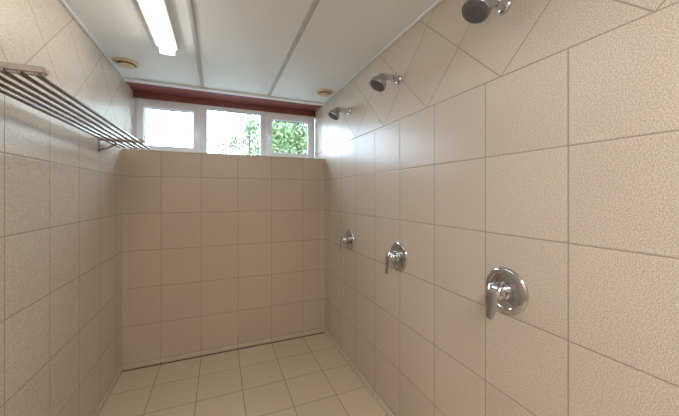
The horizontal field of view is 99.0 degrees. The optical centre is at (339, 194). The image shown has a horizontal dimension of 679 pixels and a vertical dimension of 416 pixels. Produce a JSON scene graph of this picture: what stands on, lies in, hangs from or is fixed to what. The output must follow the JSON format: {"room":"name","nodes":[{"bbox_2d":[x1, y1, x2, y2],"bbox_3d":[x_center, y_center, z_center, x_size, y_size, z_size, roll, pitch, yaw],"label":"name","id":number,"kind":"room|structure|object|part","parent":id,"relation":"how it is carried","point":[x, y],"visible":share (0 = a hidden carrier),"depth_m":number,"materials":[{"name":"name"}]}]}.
{"room":"communal shower room","nodes":[
{"label":"communal shower room","id":0,"kind":"room"},
{"bbox_2d":[0,0,133,415],"bbox_3d":[-1.121,0.228,0.672,0.120,2.355,4.340,0,0,-22],"label":"wall","id":1,"kind":"structure","parent":0,"point":[61,196],"depth_m":1.38,"materials":[{"name":"tile"}]},
{"bbox_2d":[0,61,149,151],"bbox_3d":[-1.248,-0.327,1.462,0.249,0.099,1.456,0,0,-22],"label":"wall rack","id":2,"kind":"object","parent":1,"relation":"attached to","point":[6,68],"visible":1,"depth_m":1.08,"materials":[{"name":"metal"}]},
{"bbox_3d":[-1.321,-0.348,1.431,0.014,0.014,1.456,0,0,-23],"label":"rod","id":3,"kind":"part","parent":2,"relation":"part of","materials":[{"name":"metal"}]},
{"bbox_3d":[-1.287,-0.348,1.446,0.014,0.014,1.456,0,0,-23],"label":"rod","id":4,"kind":"part","parent":2,"relation":"part of","materials":[{"name":"metal"}]},
{"bbox_3d":[-1.149,-0.348,1.502,0.014,0.014,1.456,0,0,-23],"label":"rod","id":5,"kind":"part","parent":2,"relation":"part of","materials":[{"name":"metal"}]},
{"bbox_2d":[59,0,125,77],"bbox_3d":[-1.002,-0.944,0.570,0.020,0.012,3.820,0,0,-22],"label":"trim","id":6,"kind":"structure","parent":1,"relation":"attached to","point":[62,2],"depth_m":1.70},
{"bbox_2d":[94,366,122,415],"bbox_3d":[-1.002,1.383,0.553,0.008,0.045,3.788,0,0,-22],"label":"baseboard","id":7,"kind":"structure","parent":1,"relation":"attached to","point":[119,373],"depth_m":2.01,"materials":[{"name":"tile"}]},
{"bbox_2d":[122,150,324,365],"bbox_3d":[-1.022,0.522,2.835,1.718,1.765,0.420,0,0,-22],"label":"wall","id":8,"kind":"structure","parent":0,"point":[218,251],"depth_m":2.57,"materials":[{"name":"tile"}]},
{"bbox_2d":[134,98,202,152],"bbox_3d":[-1.594,-0.620,2.724,0.565,0.518,0.126,0,0,-22],"label":"window","id":9,"kind":"structure","parent":8,"relation":"in","point":[140,104],"depth_m":2.70,"materials":[{"name":"plastic"}]},
{"bbox_2d":[122,149,324,159],"bbox_3d":[-0.944,-0.365,2.647,1.718,0.010,0.026,0,0,-22],"label":"trim","id":10,"kind":"structure","parent":8,"relation":"attached to","point":[122,149],"depth_m":2.58,"materials":[{"name":"tile"}]},
{"bbox_2d":[123,332,323,371],"bbox_3d":[-0.939,1.401,2.630,1.698,0.007,0.005,0,0,-22],"label":"trim","id":11,"kind":"structure","parent":8,"relation":"attached to","point":[322,332],"depth_m":2.57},
{"bbox_2d":[123,328,324,370],"bbox_3d":[-0.940,1.379,2.637,1.718,0.039,0.008,0,0,-22],"label":"baseboard","id":12,"kind":"structure","parent":8,"relation":"attached to","point":[242,345],"depth_m":2.57,"materials":[{"name":"tile"}]},
{"bbox_2d":[203,105,263,155],"bbox_3d":[-1.075,-0.620,2.970,0.578,0.518,0.070,0,0,-22],"label":"window","id":13,"kind":"structure","parent":8,"relation":"in","point":[205,107],"depth_m":2.94,"materials":[{"name":"plastic"}]},
{"bbox_2d":[264,112,313,157],"bbox_3d":[-0.540,-0.620,3.161,0.553,0.518,0.126,0,0,-22],"label":"window","id":14,"kind":"structure","parent":8,"relation":"in","point":[269,117],"depth_m":3.13,"materials":[{"name":"plastic"}]},
{"bbox_2d":[99,333,386,415],"bbox_3d":[-0.272,1.455,1.024,1.958,0.100,4.340,0,0,-22],"label":"floor","id":15,"kind":"structure","parent":0,"point":[303,376],"depth_m":2.12,"materials":[{"name":"tile"}]},
{"bbox_2d":[64,0,436,102],"bbox_3d":[-0.272,-1.000,1.024,1.958,0.100,4.340,0,0,-22],"label":"ceiling","id":16,"kind":"structure","parent":0,"point":[244,45],"depth_m":1.77,"materials":[{"name":"white paint"}]},
{"bbox_2d":[112,57,139,68],"bbox_3d":[-1.525,-0.932,2.074,0.160,0.035,0.160,0,0,-22],"label":"ceiling vent","id":17,"kind":"object","parent":16,"relation":"in","point":[127,63],"visible":1,"depth_m":2.04,"materials":[{"name":"plastic"}]},
{"bbox_2d":[137,0,178,56],"bbox_3d":[-0.851,-0.913,1.271,0.124,0.074,1.204,0,0,-22],"label":"ceiling light","id":18,"kind":"object","parent":16,"relation":"attached to","point":[156,14],"visible":1,"depth_m":1.53,"materials":[{"name":"white plastic"}]},
{"bbox_2d":[186,0,204,87],"bbox_3d":[-0.473,-0.946,0.789,0.028,0.008,3.820,0,0,-22],"label":"trim","id":19,"kind":"structure","parent":16,"relation":"attached to","point":[190,7],"depth_m":1.74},
{"bbox_2d":[267,0,319,96],"bbox_3d":[0.056,-0.946,1.008,0.028,0.008,3.820,0,0,-22],"label":"trim","id":20,"kind":"structure","parent":16,"relation":"attached to","point":[314,4],"depth_m":1.77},
{"bbox_2d":[316,89,332,96],"bbox_3d":[-0.138,-0.932,2.671,0.160,0.035,0.160,0,0,-22],"label":"ceiling vent","id":21,"kind":"object","parent":16,"relation":"in","point":[322,92],"visible":1,"depth_m":2.64,"materials":[{"name":"plastic"}]},
{"bbox_2d":[314,0,678,415],"bbox_3d":[0.578,0.228,1.376,0.120,2.355,4.340,0,0,-22],"label":"wall","id":22,"kind":"structure","parent":0,"point":[538,140],"depth_m":1.07,"materials":[{"name":"tile"}]},
{"bbox_2d":[125,81,321,111],"bbox_3d":[-1.016,-0.944,2.821,1.718,0.012,0.250,0,0,-22],"label":"beam","id":23,"kind":"structure","parent":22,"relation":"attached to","point":[140,87],"depth_m":2.76,"materials":[{"name":"red paint"}]},
{"bbox_2d":[123,77,323,105],"bbox_3d":[-0.959,-0.940,2.682,1.718,0.020,0.050,0,0,-22],"label":"trim","id":24,"kind":"structure","parent":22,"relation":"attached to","point":[126,79],"depth_m":2.61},
{"bbox_2d":[133,91,314,117],"bbox_3d":[-1.083,-0.914,2.983,1.718,0.069,0.100,0,0,-22],"label":"trim","id":25,"kind":"structure","parent":22,"relation":"attached to","point":[136,94],"depth_m":2.88,"materials":[{"name":"red paint"}]},
{"bbox_2d":[328,107,350,119],"bbox_3d":[-0.002,-0.668,2.370,0.195,0.114,0.100,0,0,-22],"label":"shower","id":26,"kind":"object","parent":22,"relation":"attached to","point":[333,114],"visible":1,"depth_m":2.34,"materials":[{"name":"silver metal"}]},
{"bbox_3d":[0.022,-0.695,2.379,0.119,0.051,0.048,0,0,-23],"label":"shower arm","id":27,"kind":"part","parent":26,"relation":"part of","materials":[{"name":"silver metal"}]},
{"bbox_2d":[339,229,353,251],"bbox_3d":[0.044,0.375,2.389,0.096,0.183,0.173,0,0,-22],"label":"shower mixer","id":28,"kind":"object","parent":22,"relation":"attached to","point":[348,239],"visible":1,"depth_m":2.36,"materials":[{"name":"silver metal"}]},
{"bbox_3d":[0.024,0.401,2.381,0.055,0.130,0.055,0,0,22],"label":"lever","id":29,"kind":"part","parent":28,"relation":"part of","materials":[{"name":"silver metal"}]},
{"bbox_3d":[0.079,0.370,2.403,0.020,0.173,0.173,0,0,-23],"label":"plate","id":30,"kind":"part","parent":28,"relation":"part of","materials":[{"name":"silver metal"}]},
{"bbox_2d":[324,329,394,415],"bbox_3d":[0.576,1.383,1.206,0.012,0.045,3.788,0,0,-22],"label":"baseboard","id":31,"kind":"structure","parent":22,"relation":"attached to","point":[368,386],"depth_m":2.18,"materials":[{"name":"tile"}]},
{"bbox_2d":[323,0,442,103],"bbox_3d":[0.566,-0.944,1.220,0.020,0.012,3.820,0,0,-22],"label":"trim","id":32,"kind":"structure","parent":22,"relation":"attached to","point":[437,2],"depth_m":1.79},
{"bbox_2d":[370,73,401,91],"bbox_3d":[0.271,-0.668,1.711,0.195,0.114,0.100,0,0,-22],"label":"shower","id":33,"kind":"object","parent":22,"relation":"attached to","point":[378,83],"visible":1,"depth_m":1.69,"materials":[{"name":"silver metal"}]},
{"bbox_3d":[0.294,-0.695,1.721,0.119,0.051,0.048,0,0,-23],"label":"shower arm","id":34,"kind":"part","parent":33,"relation":"part of","materials":[{"name":"silver metal"}]},
{"bbox_2d":[385,242,407,273],"bbox_3d":[0.317,0.375,1.730,0.096,0.183,0.173,0,0,-22],"label":"shower mixer","id":35,"kind":"object","parent":22,"relation":"attached to","point":[397,256],"visible":1,"depth_m":1.71,"materials":[{"name":"silver metal"}]},
{"bbox_3d":[0.297,0.401,1.722,0.055,0.130,0.055,0,0,23],"label":"lever","id":36,"kind":"part","parent":35,"relation":"part of","materials":[{"name":"silver metal"}]},
{"bbox_3d":[0.352,0.370,1.745,0.020,0.173,0.173,0,0,-23],"label":"plate","id":37,"kind":"part","parent":35,"relation":"part of","materials":[{"name":"silver metal"}]},
{"bbox_2d":[461,0,511,23],"bbox_3d":[0.539,-0.690,1.063,0.195,0.114,0.100,0,0,-22],"label":"shower","id":38,"kind":"object","parent":22,"relation":"attached to","point":[473,11],"visible":1,"depth_m":1.05,"materials":[{"name":"silver metal"}]},
{"bbox_3d":[0.563,-0.717,1.073,0.119,0.051,0.048,0,0,-23],"label":"shower arm","id":39,"kind":"part","parent":38,"relation":"part of","materials":[{"name":"silver metal"}]},
{"bbox_2d":[485,267,528,319],"bbox_3d":[0.588,0.364,1.077,0.096,0.183,0.173,0,0,-22],"label":"shower mixer","id":40,"kind":"object","parent":22,"relation":"attached to","point":[505,290],"visible":1,"depth_m":1.06,"materials":[{"name":"silver metal"}]},
{"bbox_3d":[0.568,0.390,1.069,0.055,0.130,0.055,0,0,22],"label":"lever","id":41,"kind":"part","parent":40,"relation":"part of","materials":[{"name":"silver metal"}]},
{"label":"outside","id":42,"kind":"structure","parent":0,"visible":0},
{"bbox_3d":[-6.358,1.505,15.350,30.000,0.100,26.770,0,0,-22],"label":"ground","id":43,"kind":"structure","parent":42,"visible":0},
{"bbox_2d":[212,113,283,155],"bbox_3d":[-3.590,-1.147,11.988,2.710,5.110,2.806,0,0,6],"label":"tree","id":44,"kind":"object","parent":43,"relation":"on","point":[248,129],"visible":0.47,"depth_m":11.54,"materials":[{"name":"green plant"}]},
{"bbox_2d":[250,115,305,153],"bbox_3d":[-1.392,-1.246,9.700,2.970,5.309,3.093,0,0,11],"label":"tree","id":45,"kind":"object","parent":43,"relation":"on","point":[293,139],"visible":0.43,"depth_m":8.96,"materials":[{"name":"green plant"}]}
]}

